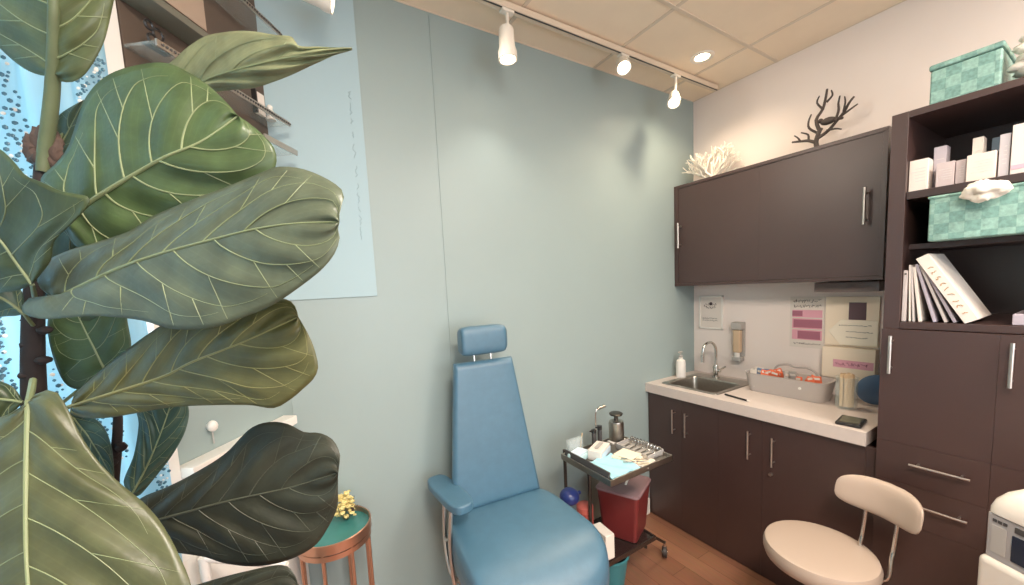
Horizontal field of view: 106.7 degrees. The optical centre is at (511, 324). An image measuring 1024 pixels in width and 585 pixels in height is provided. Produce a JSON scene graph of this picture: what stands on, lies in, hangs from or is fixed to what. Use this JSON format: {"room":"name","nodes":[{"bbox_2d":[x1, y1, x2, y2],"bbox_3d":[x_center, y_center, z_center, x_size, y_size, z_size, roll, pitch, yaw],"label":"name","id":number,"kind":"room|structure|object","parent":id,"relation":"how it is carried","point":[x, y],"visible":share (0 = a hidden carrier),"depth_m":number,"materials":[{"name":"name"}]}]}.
{"room":"examination room","nodes":[
{"label":"examination room","id":0,"kind":"room"},
{"bbox_2d":[124,2,311,584],"bbox_3d":[-1.000,0.188,0.490,0.100,2.786,2.060,-2,6,6],"label":"wall","id":1,"kind":"structure","parent":0,"point":[233,421],"depth_m":1.15,"materials":[{"name":"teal paint"}]},
{"bbox_2d":[0,43,182,561],"bbox_3d":[-0.914,0.083,0.425,0.093,2.300,1.210,-2,6,6],"label":"curtain","id":2,"kind":"object","parent":1,"relation":"attached to","point":[21,90],"visible":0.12,"depth_m":0.71,"materials":[{"name":"teal fabric"}]},
{"bbox_2d":[104,0,289,582],"bbox_3d":[-0.883,0.324,0.515,0.297,2.500,1.207,-2,6,6],"label":"window","id":3,"kind":"structure","parent":1,"relation":"in","point":[112,43],"depth_m":0.90,"materials":[{"name":"white paint"}]},
{"bbox_2d":[146,322,158,333],"bbox_3d":[-0.872,0.029,0.963,0.030,0.160,0.085,-2,6,6],"label":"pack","id":4,"kind":"object","parent":3,"relation":"attached to","point":[150,327],"visible":0.02,"depth_m":0.92,"materials":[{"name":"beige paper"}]},
{"bbox_2d":[115,0,290,134],"bbox_3d":[-0.873,-0.891,1.111,0.112,0.760,0.468,-2,6,6],"label":"display shelves","id":5,"kind":"object","parent":1,"relation":"attached to","point":[182,23],"depth_m":1.03,"materials":[{"name":"beige"}]},
{"bbox_2d":[251,88,265,117],"bbox_3d":[-0.850,-0.743,1.278,0.016,0.074,0.042,-2,6,6],"label":"card stand","id":6,"kind":"object","parent":5,"relation":"on","point":[255,95],"visible":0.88,"depth_m":1.27,"materials":[{"name":"beige paper"}]},
{"bbox_2d":[265,105,275,121],"bbox_3d":[-0.841,-0.737,1.325,0.033,0.053,0.032,-6,6,-31],"label":"figurine","id":7,"kind":"object","parent":5,"relation":"on","point":[269,118],"visible":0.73,"depth_m":1.32,"materials":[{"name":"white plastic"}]},
{"bbox_2d":[206,420,217,443],"bbox_3d":[-0.868,0.312,1.106,0.027,0.069,0.028,-2,6,6],"label":"wall hook","id":8,"kind":"object","parent":1,"relation":"attached to","point":[212,425],"visible":1,"depth_m":1.10,"materials":[{"name":"white plastic"}]},
{"bbox_2d":[180,415,296,478],"bbox_3d":[-0.842,0.372,1.207,0.055,0.032,0.415,-2,6,6],"label":"trim","id":9,"kind":"structure","parent":1,"relation":"attached to","point":[187,469],"depth_m":1.07,"materials":[{"name":"white paint"}]},
{"bbox_2d":[184,555,309,584],"bbox_3d":[-0.838,0.889,1.261,0.010,1.008,0.480,-2,6,6],"label":"trim","id":10,"kind":"structure","parent":1,"relation":"attached to","point":[191,566],"depth_m":1.13,"materials":[{"name":"white paint"}]},
{"bbox_2d":[263,133,297,155],"bbox_3d":[-0.837,-0.603,1.292,0.124,0.018,0.160,-2,6,6],"label":"ledge","id":11,"kind":"object","parent":1,"relation":"attached to","point":[274,141],"visible":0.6,"depth_m":1.28,"materials":[{"name":"white"}]},
{"bbox_2d":[283,0,693,584],"bbox_3d":[0.211,-0.031,2.144,2.720,2.786,0.100,-6,6,-31],"label":"wall","id":12,"kind":"structure","parent":0,"point":[559,176],"depth_m":1.84,"materials":[{"name":"teal paint"}]},
{"bbox_2d":[254,0,376,299],"bbox_3d":[-0.740,-0.701,1.458,0.337,1.200,0.008,-6,6,-31],"label":"board","id":13,"kind":"object","parent":12,"relation":"attached to","point":[321,102],"visible":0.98,"depth_m":1.48,"materials":[{"name":"blue"}]},
{"bbox_2d":[429,16,452,381],"bbox_3d":[-0.293,-0.017,1.778,0.006,2.658,0.003,-6,6,-31],"label":"trim","id":14,"kind":"structure","parent":12,"relation":"attached to","point":[429,16],"depth_m":1.72,"materials":[{"name":"teal paint"}]},
{"bbox_2d":[647,497,649,513],"bbox_3d":[0.093,1.325,2.095,1.980,0.110,0.014,-6,6,-31],"label":"baseboard","id":15,"kind":"structure","parent":12,"relation":"attached to","point":[648,506],"depth_m":2.59,"materials":[{"name":"white paint"}]},
{"bbox_2d":[394,0,905,101],"bbox_3d":[0.606,-1.251,0.077,3.740,0.004,3.700,-6,6,-31],"label":"grid","id":16,"kind":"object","parent":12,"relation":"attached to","point":[677,8],"depth_m":1.88,"materials":[{"name":"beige metal"}]},
{"bbox_2d":[398,0,903,100],"bbox_3d":[0.562,-1.278,0.048,4.040,0.060,3.900,-6,6,-31],"label":"ceiling","id":17,"kind":"structure","parent":0,"point":[677,37],"depth_m":1.84,"materials":[{"name":"tile"}]},
{"bbox_2d":[473,0,717,91],"bbox_3d":[0.200,-1.374,1.756,2.550,0.028,0.034,-6,6,-31],"label":"track","id":18,"kind":"object","parent":17,"relation":"attached to","point":[520,12],"visible":1,"depth_m":1.85,"materials":[{"name":"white metal"}]},
{"bbox_2d":[303,0,334,14],"bbox_3d":[-0.642,-1.160,1.265,0.133,0.224,0.068,-5,6,-20],"label":"track spotlight","id":19,"kind":"object","parent":18,"relation":"attached to","point":[327,6],"visible":1,"depth_m":1.27,"materials":[{"name":"white metal"}]},
{"bbox_2d":[498,6,516,65],"bbox_3d":[-0.020,-1.230,1.612,0.087,0.214,0.081,-6,6,-31],"label":"track spotlight","id":20,"kind":"object","parent":18,"relation":"attached to","point":[507,52],"visible":1,"depth_m":1.59,"materials":[{"name":"white metal"}]},
{"bbox_2d":[616,53,631,75],"bbox_3d":[0.574,-1.347,1.968,0.077,0.108,0.104,-2,6,7],"label":"track spotlight","id":21,"kind":"object","parent":18,"relation":"attached to","point":[623,64],"visible":1,"depth_m":1.95,"materials":[{"name":"white metal"}]},
{"bbox_2d":[667,73,680,108],"bbox_3d":[0.935,-1.345,2.197,0.072,0.191,0.112,0,6,25],"label":"track spotlight","id":22,"kind":"object","parent":18,"relation":"attached to","point":[674,100],"visible":1,"depth_m":2.19,"materials":[{"name":"white metal"}]},
{"bbox_2d":[690,50,714,63],"bbox_3d":[1.044,-1.466,2.091,0.124,0.006,0.124,-6,6,-31],"label":"recessed light","id":23,"kind":"object","parent":17,"relation":"in","point":[706,55],"visible":1,"depth_m":2.08,"materials":[{"name":"white"}]},
{"bbox_2d":[624,512,776,584],"bbox_3d":[0.702,1.546,0.320,4.040,0.050,3.900,-6,6,-31],"label":"floor","id":24,"kind":"structure","parent":0,"point":[689,560],"depth_m":2.12,"materials":[{"name":"brown wood"}]},
{"bbox_2d":[0,0,351,584],"bbox_3d":[-0.513,0.481,0.548,0.715,2.144,0.326,-2,6,13],"label":"fiddle leaf fig","id":25,"kind":"object","parent":24,"relation":"on","point":[148,198],"visible":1,"depth_m":0.49,"materials":[{"name":"green plant"}]},
{"bbox_2d":[298,505,374,584],"bbox_3d":[-0.653,1.113,1.469,0.262,0.726,0.262,-6,6,-31],"label":"side table","id":26,"kind":"object","parent":24,"relation":"on","point":[343,537],"visible":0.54,"depth_m":1.39,"materials":[{"name":"teal metal"}]},
{"bbox_2d":[314,510,368,546],"bbox_3d":[-0.670,0.777,1.437,0.250,0.006,0.250,-6,6,-31],"label":"tray","id":27,"kind":"object","parent":26,"relation":"on","point":[339,529],"depth_m":1.42,"materials":[{"name":"teal ceramic"}]},
{"bbox_2d":[334,490,357,519],"bbox_3d":[-0.656,0.711,1.490,0.090,0.113,0.102,-6,6,-31],"label":"dried flowers","id":28,"kind":"object","parent":26,"relation":"on","point":[345,503],"visible":0.94,"depth_m":1.48,"materials":[{"name":"yellow plant"}]},
{"bbox_2d":[427,324,614,584],"bbox_3d":[0.082,0.718,1.548,0.719,1.414,0.699,-6,6,-31],"label":"chair","id":29,"kind":"object","parent":24,"relation":"on","point":[504,528],"visible":1,"depth_m":1.61,"materials":[{"name":"blue leather"}]},
{"bbox_2d":[559,436,672,566],"bbox_3d":[0.563,0.982,2.033,0.685,0.756,0.502,-6,6,-31],"label":"cart","id":30,"kind":"object","parent":24,"relation":"on","point":[569,495],"depth_m":1.88,"materials":[{"name":"metal"}]},
{"bbox_2d":[567,447,587,458],"bbox_3d":[0.333,0.649,1.897,0.080,0.038,0.100,2,7,42],"label":"folded cloth","id":31,"kind":"object","parent":30,"relation":"on","point":[581,452],"visible":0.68,"depth_m":1.88,"materials":[{"name":"white fabric"}]},
{"bbox_2d":[576,500,593,523],"bbox_3d":[0.379,1.035,1.966,0.086,0.238,0.086,-6,6,-31],"label":"ball","id":32,"kind":"object","parent":30,"relation":"on","point":[582,506],"visible":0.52,"depth_m":1.93,"materials":[{"name":"red plastic"}]},
{"bbox_2d":[589,429,595,444],"bbox_3d":[0.427,0.603,2.016,0.044,0.097,0.026,-6,6,-31],"label":"bottle","id":33,"kind":"object","parent":30,"relation":"on","point":[593,431],"visible":0.78,"depth_m":2.01,"materials":[{"name":"grey plastic"}]},
{"bbox_2d":[595,425,601,440],"bbox_3d":[0.461,0.593,2.027,0.044,0.112,0.026,-6,6,-31],"label":"bottle","id":34,"kind":"object","parent":30,"relation":"on","point":[599,427],"visible":0.77,"depth_m":2.02,"materials":[{"name":"grey plastic"}]},
{"bbox_2d":[588,441,609,459],"bbox_3d":[0.439,0.633,1.914,0.074,0.056,0.130,1,7,33],"label":"tissue box","id":35,"kind":"object","parent":30,"relation":"on","point":[599,449],"visible":0.98,"depth_m":1.88,"materials":[{"name":"white cardboard"}]},
{"bbox_2d":[595,404,605,440],"bbox_3d":[0.475,0.540,2.041,0.072,0.214,0.017,-6,6,-31],"label":"tool","id":36,"kind":"object","parent":30,"relation":"on","point":[604,405],"visible":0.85,"depth_m":2.03,"materials":[{"name":"silver metal"}]},
{"bbox_2d":[591,453,640,478],"bbox_3d":[0.464,0.660,1.778,0.180,0.020,0.185,-6,6,-31],"label":"drape","id":37,"kind":"object","parent":30,"relation":"on","point":[616,467],"visible":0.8,"depth_m":1.77,"materials":[{"name":"teal fabric"}]},
{"bbox_2d":[607,411,624,444],"bbox_3d":[0.566,0.557,2.067,0.100,0.165,0.080,-6,6,-31],"label":"pump dispenser","id":38,"kind":"object","parent":30,"relation":"on","point":[616,426],"visible":0.98,"depth_m":2.04,"materials":[{"name":"grey metal"}]},
{"bbox_2d":[561,436,672,486],"bbox_3d":[0.515,0.657,1.887,0.420,0.030,0.340,-6,6,-31],"label":"tray","id":39,"kind":"object","parent":30,"relation":"on","point":[665,458],"depth_m":1.78,"materials":[{"name":"metal"}]},
{"bbox_2d":[596,475,650,542],"bbox_3d":[0.615,0.985,2.091,0.236,0.292,0.250,1,7,35],"label":"sharps container","id":40,"kind":"object","parent":30,"relation":"on","point":[623,506],"visible":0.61,"depth_m":2.00,"materials":[{"name":"red plastic"}]},
{"bbox_2d":[594,517,655,566],"bbox_3d":[0.514,1.146,2.051,0.407,0.027,0.304,-6,6,-31],"label":"shelf","id":41,"kind":"object","parent":30,"relation":"attached to","point":[623,548],"depth_m":1.97,"materials":[{"name":"brown metal"}]},
{"bbox_2d":[611,448,642,463],"bbox_3d":[0.561,0.646,1.856,0.098,0.030,0.120,-8,7,-42],"label":"stack","id":42,"kind":"object","parent":30,"relation":"on","point":[630,455],"visible":0.84,"depth_m":1.84,"materials":[{"name":"beige paper"}]},
{"bbox_2d":[615,437,663,459],"bbox_3d":[0.648,0.634,1.944,0.125,0.028,0.200,-6,7,-33],"label":"tray","id":43,"kind":"object","parent":30,"relation":"on","point":[619,445],"visible":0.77,"depth_m":1.95,"materials":[{"name":"grey plastic"}]},
{"bbox_2d":[630,438,641,448],"bbox_3d":[0.630,0.618,1.970,0.113,0.036,0.022,-7,7,-38],"label":"scissors","id":44,"kind":"object","parent":43,"relation":"in","point":[635,445],"visible":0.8,"depth_m":1.98,"materials":[{"name":"metal"}]},
{"bbox_2d":[635,440,647,450],"bbox_3d":[0.649,0.620,1.942,0.113,0.036,0.023,-6,6,-31],"label":"scissors","id":45,"kind":"object","parent":43,"relation":"in","point":[641,447],"visible":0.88,"depth_m":1.95,"materials":[{"name":"metal"}]},
{"bbox_2d":[640,442,653,452],"bbox_3d":[0.669,0.622,1.911,0.113,0.036,0.023,-6,6,-31],"label":"scissors","id":46,"kind":"object","parent":43,"relation":"in","point":[649,442],"visible":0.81,"depth_m":1.92,"materials":[{"name":"metal"}]},
{"bbox_2d":[637,458,654,468],"bbox_3d":[0.636,0.656,1.812,0.060,0.010,0.100,2,7,39],"label":"pad","id":47,"kind":"object","parent":30,"relation":"on","point":[640,464],"visible":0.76,"depth_m":1.80,"materials":[{"name":"beige paper"}]},
{"bbox_2d":[609,556,628,584],"bbox_3d":[0.508,1.274,2.000,0.212,0.188,0.212,-6,6,-31],"label":"waste bin","id":48,"kind":"object","parent":24,"relation":"on","point":[617,572],"visible":0.27,"depth_m":1.91,"materials":[{"name":"teal plastic"}]},
{"bbox_2d":[648,392,717,549],"bbox_3d":[1.252,0.858,2.494,0.542,0.848,0.479,-6,6,-31],"label":"base cabinet","id":49,"kind":"object","parent":24,"relation":"on","point":[684,489],"visible":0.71,"depth_m":2.34,"materials":[{"name":"brown laminate"}]},
{"bbox_2d":[718,410,876,584],"bbox_3d":[1.548,0.890,2.007,0.542,0.848,0.663,-6,6,-31],"label":"base cabinet","id":50,"kind":"object","parent":24,"relation":"on","point":[769,473],"visible":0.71,"depth_m":1.91,"materials":[{"name":"brown laminate"}]},
{"bbox_2d":[645,370,877,445],"bbox_3d":[1.399,0.421,2.184,0.532,0.058,1.112,-6,6,-31],"label":"countertop","id":51,"kind":"structure","parent":50,"relation":"on","point":[811,417],"depth_m":1.91,"materials":[{"name":"white laminate"}]},
{"bbox_2d":[676,351,685,377],"bbox_3d":[1.155,0.272,2.606,0.062,0.181,0.062,-6,6,-31],"label":"soap bottle","id":52,"kind":"object","parent":51,"relation":"on","point":[680,363],"visible":1,"depth_m":2.58,"materials":[{"name":"white plastic"}]},
{"bbox_2d":[662,373,748,394],"bbox_3d":[1.246,0.438,2.440,0.414,0.135,0.374,-6,6,-31],"label":"sink","id":53,"kind":"object","parent":51,"relation":"in","point":[700,382],"visible":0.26,"depth_m":2.51,"materials":[{"name":"metal"}]},
{"bbox_2d":[701,341,725,377],"bbox_3d":[1.320,0.233,2.522,0.154,0.249,0.082,-2,6,7],"label":"faucet","id":54,"kind":"object","parent":51,"relation":"on","point":[716,370],"visible":1,"depth_m":2.52,"materials":[{"name":"silver metal"}]},
{"bbox_2d":[724,393,749,401],"bbox_3d":[1.236,0.402,2.092,0.010,0.010,0.153,-5,6,-19],"label":"pen","id":55,"kind":"object","parent":51,"relation":"on","point":[725,393],"visible":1,"depth_m":2.09,"materials":[{"name":"black plastic"}]},
{"bbox_2d":[745,363,836,402],"bbox_3d":[1.538,0.312,2.123,0.180,0.156,0.408,-6,6,-31],"label":"basket","id":56,"kind":"object","parent":51,"relation":"on","point":[803,390],"visible":0.92,"depth_m":2.05,"materials":[{"name":"grey plastic"}]},
{"bbox_2d":[769,370,779,376],"bbox_3d":[1.468,0.299,2.138,0.026,0.090,0.062,-8,7,-41],"label":"packet","id":57,"kind":"object","parent":56,"relation":"in","point":[772,373],"visible":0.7,"depth_m":2.12,"materials":[{"name":"orange plastic"}]},
{"bbox_2d":[784,371,789,378],"bbox_3d":[1.537,0.313,2.123,0.054,0.101,0.034,0,6,29],"label":"packet","id":58,"kind":"object","parent":56,"relation":"in","point":[786,374],"visible":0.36,"depth_m":2.13,"materials":[{"name":"grey plastic"}]},
{"bbox_2d":[789,371,797,379],"bbox_3d":[1.540,0.302,2.077,0.027,0.101,0.051,-5,6,-17],"label":"packet","id":59,"kind":"object","parent":56,"relation":"in","point":[793,374],"visible":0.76,"depth_m":2.07,"materials":[{"name":"grey plastic"}]},
{"bbox_2d":[807,376,814,382],"bbox_3d":[1.567,0.315,1.994,0.025,0.091,0.066,-3,6,-5],"label":"packet","id":60,"kind":"object","parent":56,"relation":"in","point":[809,379],"visible":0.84,"depth_m":2.00,"materials":[{"name":"orange plastic"}]},
{"bbox_2d":[812,376,821,382],"bbox_3d":[1.584,0.312,1.975,0.010,0.089,0.052,-6,6,-31],"label":"packet","id":61,"kind":"object","parent":56,"relation":"in","point":[818,379],"visible":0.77,"depth_m":1.97,"materials":[{"name":"orange plastic"}]},
{"bbox_2d":[835,415,866,428],"bbox_3d":[1.496,0.427,1.681,0.125,0.015,0.088,-7,7,-38],"label":"tablet","id":62,"kind":"object","parent":51,"relation":"on","point":[856,422],"visible":1,"depth_m":1.66,"materials":[{"name":"black plastic"}]},
{"bbox_2d":[856,375,879,404],"bbox_3d":[1.786,0.322,1.863,0.156,0.155,0.031,0,6,31],"label":"dish","id":63,"kind":"object","parent":51,"relation":"on","point":[867,388],"visible":0.52,"depth_m":1.87,"materials":[{"name":"blue ceramic"}]},
{"bbox_3d":[1.633,0.332,1.859,0.092,0.157,0.092,-6,6,-31],"label":"glass jar","id":64,"kind":"object","parent":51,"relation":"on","visible":0},
{"bbox_2d":[839,373,854,407],"bbox_3d":[1.628,0.319,1.856,0.052,0.160,0.055,-2,6,13],"label":"wooden sticks","id":65,"kind":"object","parent":64,"relation":"in","point":[847,381],"visible":1,"depth_m":1.84,"materials":[{"name":"beige wood"}]},
{"bbox_2d":[763,475,923,584],"bbox_3d":[1.233,0.993,1.494,0.416,0.772,0.475,-6,6,-31],"label":"stool","id":66,"kind":"object","parent":24,"relation":"on","point":[810,553],"visible":1,"depth_m":1.45,"materials":[{"name":"beige plastic"}]},
{"bbox_2d":[872,77,1023,584],"bbox_3d":[1.890,0.285,1.312,0.560,2.150,0.805,-6,6,-31],"label":"tall storage cabinet","id":67,"kind":"object","parent":24,"relation":"on","point":[950,427],"visible":0.8,"depth_m":1.42,"materials":[{"name":"brown laminate"}]},
{"bbox_2d":[901,270,908,320],"bbox_3d":[1.588,-0.118,1.510,0.202,0.195,0.012,-6,6,-31],"label":"booklet","id":68,"kind":"object","parent":67,"relation":"on","point":[905,298],"visible":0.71,"depth_m":1.46,"materials":[{"name":"grey paper"}]},
{"bbox_2d":[909,265,913,320],"bbox_3d":[1.595,-0.127,1.498,0.200,0.215,0.011,-6,6,-31],"label":"booklet","id":69,"kind":"object","parent":67,"relation":"on","point":[910,300],"visible":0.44,"depth_m":1.45,"materials":[{"name":"beige paper"}]},
{"bbox_2d":[910,265,917,321],"bbox_3d":[1.599,-0.126,1.492,0.200,0.212,0.018,-6,6,-31],"label":"booklet","id":70,"kind":"object","parent":67,"relation":"on","point":[913,297],"visible":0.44,"depth_m":1.44,"materials":[{"name":"grey paper"}]},
{"bbox_2d":[908,158,932,191],"bbox_3d":[1.525,-0.553,1.421,0.061,0.112,0.049,-6,6,-31],"label":"carton","id":71,"kind":"object","parent":67,"relation":"on","point":[920,171],"visible":0.86,"depth_m":1.40,"materials":[{"name":"white cardboard"}]},
{"bbox_2d":[911,167,925,181],"bbox_3d":[1.500,-0.552,1.406,0.001,0.047,0.037,-6,6,-31],"label":"product box","id":72,"kind":"object","parent":71,"relation":"attached to","point":[918,174],"depth_m":1.41,"materials":[{"name":"grey cardboard"}]},
{"bbox_2d":[913,267,931,321],"bbox_3d":[1.606,-0.123,1.481,0.200,0.207,0.031,-6,6,-31],"label":"booklet","id":73,"kind":"object","parent":67,"relation":"on","point":[923,312],"visible":0.5,"depth_m":1.43,"materials":[{"name":"beige paper"}]},
{"bbox_2d":[915,264,942,321],"bbox_3d":[1.617,-0.126,1.462,0.200,0.217,0.063,-6,6,-31],"label":"booklet","id":74,"kind":"object","parent":67,"relation":"on","point":[936,316],"visible":0.47,"depth_m":1.42,"materials":[{"name":"grey"}]},
{"bbox_2d":[919,265,951,322],"bbox_3d":[1.627,-0.124,1.447,0.200,0.214,0.080,-6,6,-31],"label":"booklet","id":75,"kind":"object","parent":67,"relation":"on","point":[945,316],"visible":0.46,"depth_m":1.39,"materials":[{"name":"grey paper"}]},
{"bbox_2d":[932,145,950,187],"bbox_3d":[1.596,-0.578,1.416,0.051,0.155,0.032,-6,6,-31],"label":"carton","id":76,"kind":"object","parent":67,"relation":"on","point":[942,153],"visible":0.44,"depth_m":1.40,"materials":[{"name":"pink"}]},
{"bbox_2d":[923,269,961,322],"bbox_3d":[1.634,-0.124,1.435,0.200,0.216,0.098,-6,6,-31],"label":"booklet","id":77,"kind":"object","parent":67,"relation":"on","point":[953,315],"visible":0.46,"depth_m":1.38,"materials":[{"name":"grey paper"}]},
{"bbox_2d":[935,160,955,186],"bbox_3d":[1.564,-0.536,1.369,0.061,0.084,0.044,-6,6,-31],"label":"carton","id":78,"kind":"object","parent":67,"relation":"on","point":[946,171],"visible":0.73,"depth_m":1.35,"materials":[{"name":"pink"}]},
{"bbox_2d":[916,254,990,323],"bbox_3d":[1.637,-0.140,1.412,0.212,0.251,0.159,-6,6,-31],"label":"book","id":79,"kind":"object","parent":67,"relation":"on","point":[940,270],"visible":1,"depth_m":1.37,"materials":[{"name":"beige paper"}]},
{"bbox_2d":[955,159,966,183],"bbox_3d":[1.587,-0.534,1.341,0.061,0.082,0.025,-6,6,-31],"label":"carton","id":80,"kind":"object","parent":67,"relation":"on","point":[960,176],"visible":0.75,"depth_m":1.32,"materials":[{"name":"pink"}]},
{"bbox_2d":[906,172,1023,204],"bbox_3d":[1.866,-0.483,1.247,0.487,0.028,0.709,-6,6,-31],"label":"shelf","id":81,"kind":"object","parent":67,"relation":"attached to","point":[919,197],"depth_m":1.35,"materials":[{"name":"brown laminate"}]},
{"bbox_2d":[909,235,1023,250],"bbox_3d":[1.901,-0.299,1.280,0.429,0.020,0.709,-6,6,-31],"label":"shelf","id":82,"kind":"object","parent":67,"relation":"attached to","point":[1015,241],"depth_m":1.42,"materials":[{"name":"brown laminate"}]},
{"bbox_2d":[929,40,1017,104],"bbox_3d":[1.659,-0.860,1.368,0.298,0.138,0.168,-6,6,-31],"label":"woven box","id":83,"kind":"object","parent":67,"relation":"on","point":[985,67],"visible":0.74,"depth_m":1.28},
{"bbox_2d":[928,182,1023,241],"bbox_3d":[1.756,-0.379,1.255,0.337,0.158,0.470,-6,6,-31],"label":"woven box","id":84,"kind":"object","parent":67,"relation":"on","point":[951,218],"visible":0.81,"depth_m":1.28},
{"bbox_2d":[959,179,1013,202],"bbox_3d":[1.533,-0.434,1.234,0.067,0.077,0.112,-6,6,-31],"label":"stone","id":85,"kind":"object","parent":84,"relation":"on","point":[979,191],"visible":1,"depth_m":1.22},
{"bbox_2d":[972,136,986,154],"bbox_3d":[1.638,-0.573,1.337,0.051,0.155,0.025,-6,6,-31],"label":"carton","id":86,"kind":"object","parent":67,"relation":"on","point":[980,143],"visible":0.33,"depth_m":1.32,"materials":[{"name":"beige cardboard"}]},
{"bbox_2d":[966,150,998,181],"bbox_3d":[1.598,-0.533,1.293,0.061,0.088,0.063,-6,6,-31],"label":"carton","id":87,"kind":"object","parent":67,"relation":"on","point":[984,165],"visible":0.76,"depth_m":1.27,"materials":[{"name":"beige cardboard"}]},
{"bbox_2d":[970,158,992,173],"bbox_3d":[1.574,-0.531,1.276,0.001,0.037,0.047,-6,6,-31],"label":"product box","id":88,"kind":"object","parent":87,"relation":"attached to","point":[977,165],"depth_m":1.28,"materials":[{"name":"grey cardboard"}]},
{"bbox_2d":[991,137,999,150],"bbox_3d":[1.722,-0.577,1.333,0.051,0.155,0.052,-6,6,-31],"label":"carton","id":89,"kind":"object","parent":67,"relation":"on","point":[995,141],"visible":0.12,"depth_m":1.33,"materials":[{"name":"blue"}]},
{"bbox_2d":[997,133,1011,176],"bbox_3d":[1.625,-0.554,1.254,0.051,0.135,0.022,-6,6,-31],"label":"carton","id":90,"kind":"object","parent":67,"relation":"on","point":[1005,139],"visible":0.82,"depth_m":1.24,"materials":[{"name":"grey"}]},
{"bbox_2d":[1006,34,1023,77],"bbox_3d":[1.645,-0.843,1.193,0.128,0.138,0.113,-6,6,-31],"label":"cluster","id":91,"kind":"object","parent":67,"relation":"on","point":[1017,68],"visible":0.99,"depth_m":1.20,"materials":[{"name":"white"}]},
{"bbox_2d":[1010,123,1023,173],"bbox_3d":[1.663,-0.561,1.200,0.071,0.155,0.103,-6,6,-31],"label":"carton","id":92,"kind":"object","parent":67,"relation":"on","point":[1017,150],"visible":0.78,"depth_m":1.22,"materials":[{"name":"beige cardboard"}]},
{"bbox_2d":[1012,310,1023,324],"bbox_3d":[1.758,-0.039,1.223,0.180,0.075,0.165,-6,6,-31],"label":"storage box","id":93,"kind":"object","parent":67,"relation":"on","point":[1017,318],"visible":1,"depth_m":1.24,"materials":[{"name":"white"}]},
{"bbox_2d":[977,489,1023,584],"bbox_3d":[1.529,0.933,0.936,0.274,0.969,0.443,-3,5,-4],"label":"machine","id":94,"kind":"object","parent":24,"relation":"on","point":[1002,563],"visible":1,"depth_m":1.06,"materials":[{"name":"beige plastic"}]},
{"bbox_2d":[693,0,1023,398],"bbox_3d":[2.314,-0.044,1.194,0.100,2.786,3.700,-6,6,-31],"label":"wall","id":95,"kind":"structure","parent":0,"point":[884,60],"depth_m":2.05,"materials":[{"name":"white paint"}]},
{"bbox_2d":[699,296,723,329],"bbox_3d":[1.377,-0.083,2.638,0.012,0.230,0.170,-6,6,-31],"label":"framed notice","id":96,"kind":"object","parent":95,"relation":"attached to","point":[710,307],"visible":1,"depth_m":2.63,"materials":[{"name":"white paper"}]},
{"bbox_2d":[731,322,745,361],"bbox_3d":[1.468,0.111,2.477,0.058,0.255,0.070,-6,6,-31],"label":"wall dispenser","id":97,"kind":"object","parent":95,"relation":"attached to","point":[739,328],"visible":1,"depth_m":2.46,"materials":[{"name":"grey plastic"}]},
{"bbox_2d":[733,330,741,352],"bbox_3d":[1.465,0.109,2.475,0.039,0.150,0.050,-6,6,-31],"label":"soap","id":98,"kind":"object","parent":97,"relation":"on","point":[737,334],"depth_m":2.46,"materials":[{"name":"liquid"}]},
{"bbox_2d":[674,126,891,291],"bbox_3d":[1.457,-0.543,2.185,0.254,0.722,1.061,-6,6,-31],"label":"upper cabinet","id":99,"kind":"object","parent":95,"relation":"attached to","point":[819,213],"depth_m":1.98,"materials":[{"name":"brown laminate"}]},
{"bbox_2d":[683,141,744,177],"bbox_3d":[1.248,-1.020,2.411,0.206,0.211,0.370,-7,7,-40],"label":"coral","id":100,"kind":"object","parent":99,"relation":"on","point":[725,152],"visible":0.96,"depth_m":2.39,"materials":[{"name":"white"}]},
{"bbox_2d":[792,89,857,146],"bbox_3d":[1.577,-1.035,1.932,0.056,0.294,0.269,-6,6,-31],"label":"ornament","id":101,"kind":"object","parent":99,"relation":"on","point":[829,120],"visible":0.88,"depth_m":1.92,"materials":[{"name":"brown metal"}]},
{"bbox_2d":[789,297,824,348],"bbox_3d":[1.673,-0.012,2.163,0.008,0.290,0.165,-6,6,-31],"label":"poster","id":102,"kind":"object","parent":95,"relation":"attached to","point":[807,314],"visible":1,"depth_m":2.16,"materials":[{"name":"beige paper"}]},
{"bbox_2d":[792,310,822,340],"bbox_3d":[1.673,0.003,2.162,0.004,0.170,0.144,-6,6,-31],"label":"print","id":103,"kind":"object","parent":102,"relation":"attached to","point":[807,325],"depth_m":2.16,"materials":[{"name":"pink paper"}]},
{"bbox_2d":[822,345,878,380],"bbox_3d":[1.768,0.203,1.998,0.053,0.165,0.219,-6,6,-31],"label":"poster","id":104,"kind":"object","parent":95,"relation":"attached to","point":[860,362],"visible":0.95,"depth_m":1.98,"materials":[{"name":"beige paper"}]},
{"bbox_2d":[825,296,880,347],"bbox_3d":[1.773,-0.015,1.990,0.013,0.260,0.220,-6,6,-31],"label":"poster","id":105,"kind":"object","parent":95,"relation":"attached to","point":[865,308],"visible":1,"depth_m":1.98,"materials":[{"name":"beige paper"}]},
{"bbox_2d":[829,319,878,346],"bbox_3d":[1.771,0.043,1.983,0.007,0.135,0.200,-6,6,-31],"label":"arrow sign","id":106,"kind":"object","parent":105,"relation":"attached to","point":[846,332],"visible":1,"depth_m":1.97,"materials":[{"name":"beige paper"}]},
{"bbox_2d":[849,302,866,319],"bbox_3d":[1.778,-0.068,1.960,0.002,0.090,0.070,-6,6,-31],"label":"print","id":107,"kind":"object","parent":105,"relation":"attached to","point":[857,310],"depth_m":1.96,"materials":[{"name":"purple paper"}]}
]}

